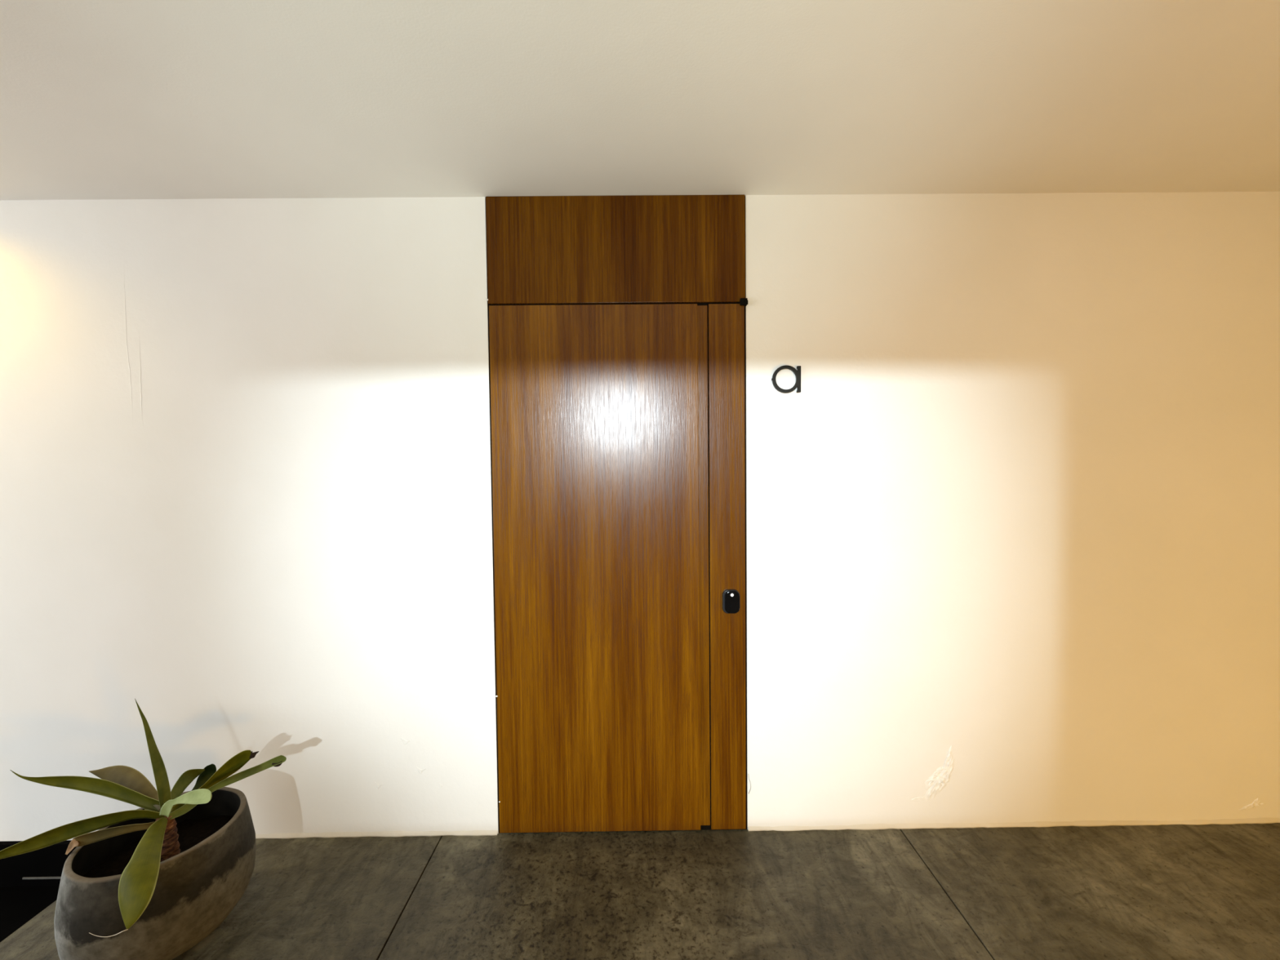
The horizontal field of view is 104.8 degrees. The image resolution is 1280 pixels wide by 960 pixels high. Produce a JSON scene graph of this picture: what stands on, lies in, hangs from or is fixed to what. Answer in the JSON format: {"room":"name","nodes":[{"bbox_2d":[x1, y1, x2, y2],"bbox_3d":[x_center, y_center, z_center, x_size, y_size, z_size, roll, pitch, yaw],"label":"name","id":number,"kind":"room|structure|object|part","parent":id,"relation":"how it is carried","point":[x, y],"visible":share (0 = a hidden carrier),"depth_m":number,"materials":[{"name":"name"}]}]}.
{"room":"apartment entrance hallway","nodes":[
{"label":"apartment entrance hallway","id":0,"kind":"room"},
{"bbox_2d":[0,886,58,942],"bbox_3d":[-3.994,1.740,0.359,4.010,0.130,3.600,-1,2,0],"label":"floor","id":1,"kind":"structure","parent":0,"point":[19,905],"depth_m":1.87,"materials":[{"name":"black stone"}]},
{"bbox_2d":[0,191,1279,841],"bbox_3d":[-0.976,0.167,2.023,10.100,2.500,0.208,-1,2,0],"label":"wall","id":2,"kind":"structure","parent":0,"point":[1012,517],"depth_m":1.93,"materials":[{"name":"paint"}]},
{"bbox_2d":[0,840,75,887],"bbox_3d":[-4.007,1.533,2.043,4.010,0.170,0.220,-1,2,0],"label":"baseboard","id":3,"kind":"structure","parent":2,"relation":"attached to","point":[48,861],"depth_m":1.94,"materials":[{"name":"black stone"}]},
{"bbox_2d":[22,876,61,879],"bbox_3d":[-2.246,1.567,1.944,0.370,0.006,0.004,-1,2,0],"label":"trim","id":4,"kind":"structure","parent":2,"relation":"attached to","point":[24,877],"depth_m":1.94,"materials":[{"name":"metal"}]},
{"bbox_2d":[255,830,497,838],"bbox_3d":[-1.286,1.411,1.963,1.434,0.023,0.013,-1,2,0],"label":"trim","id":5,"kind":"structure","parent":2,"relation":"attached to","point":[473,833],"depth_m":1.97,"materials":[{"name":"paint"}]},
{"bbox_2d":[485,194,751,832],"bbox_3d":[-0.076,0.153,1.979,1.016,2.511,0.145,-1,2,0],"label":"door","id":6,"kind":"structure","parent":2,"relation":"in","point":[617,324],"depth_m":1.93,"materials":[{"name":"brown wood"}]},
{"bbox_3d":[-0.092,-0.886,1.919,0.990,0.404,0.056,-1,2,0],"label":"transom panel","id":7,"kind":"part","parent":6,"relation":"part of","materials":[{"name":"brown wood"}]},
{"bbox_3d":[0.344,0.358,1.957,0.139,2.078,0.041,-1,2,0],"label":"panel","id":8,"kind":"part","parent":6,"relation":"part of","materials":[{"name":"brown wood"}]},
{"bbox_2d":[771,364,800,392],"bbox_3d":[0.566,-0.390,1.912,0.112,0.106,0.015,-1,2,0],"label":"letter sign","id":9,"kind":"object","parent":2,"relation":"attached to","point":[797,373],"visible":1,"depth_m":1.91,"materials":[{"name":"black metal"}]},
{"bbox_2d":[747,817,1279,831],"bbox_3d":[2.160,1.375,1.985,3.454,0.024,0.013,-1,2,0],"label":"trim","id":10,"kind":"structure","parent":2,"relation":"attached to","point":[1267,820],"depth_m":1.98,"materials":[{"name":"paint"}]},
{"bbox_2d":[0,0,1279,199],"bbox_3d":[-0.978,-1.096,0.183,10.100,0.150,3.800,-1,2,0],"label":"ceiling","id":11,"kind":"structure","parent":0,"point":[100,99],"depth_m":1.38,"materials":[{"name":"paint"}]},
{"bbox_2d":[0,822,1279,959],"bbox_3d":[0.954,1.514,0.380,5.890,0.120,3.590,-1,2,0],"label":"floor","id":12,"kind":"structure","parent":0,"point":[1162,891],"depth_m":1.68,"materials":[{"name":"concrete"}]},
{"bbox_2d":[0,698,286,959],"bbox_3d":[-1.625,1.081,1.491,0.832,0.722,0.529,-1,2,0],"label":"potted plant","id":13,"kind":"object","parent":12,"relation":"on","point":[155,879],"visible":1,"depth_m":1.48,"materials":[{"name":"plant"}]},
{"bbox_3d":[-1.474,1.125,1.542,0.060,0.157,0.059,-1,2,0],"label":"stem","id":14,"kind":"part","parent":13,"relation":"part of","materials":[{"name":"brown plant"}]},
{"bbox_2d":[53,786,256,959],"bbox_3d":[-1.485,1.261,1.544,0.437,0.356,0.436,-1,2,0],"label":"pot","id":15,"kind":"object","parent":12,"relation":"on","point":[207,860],"depth_m":1.44,"materials":[{"name":"concrete"}]}
]}

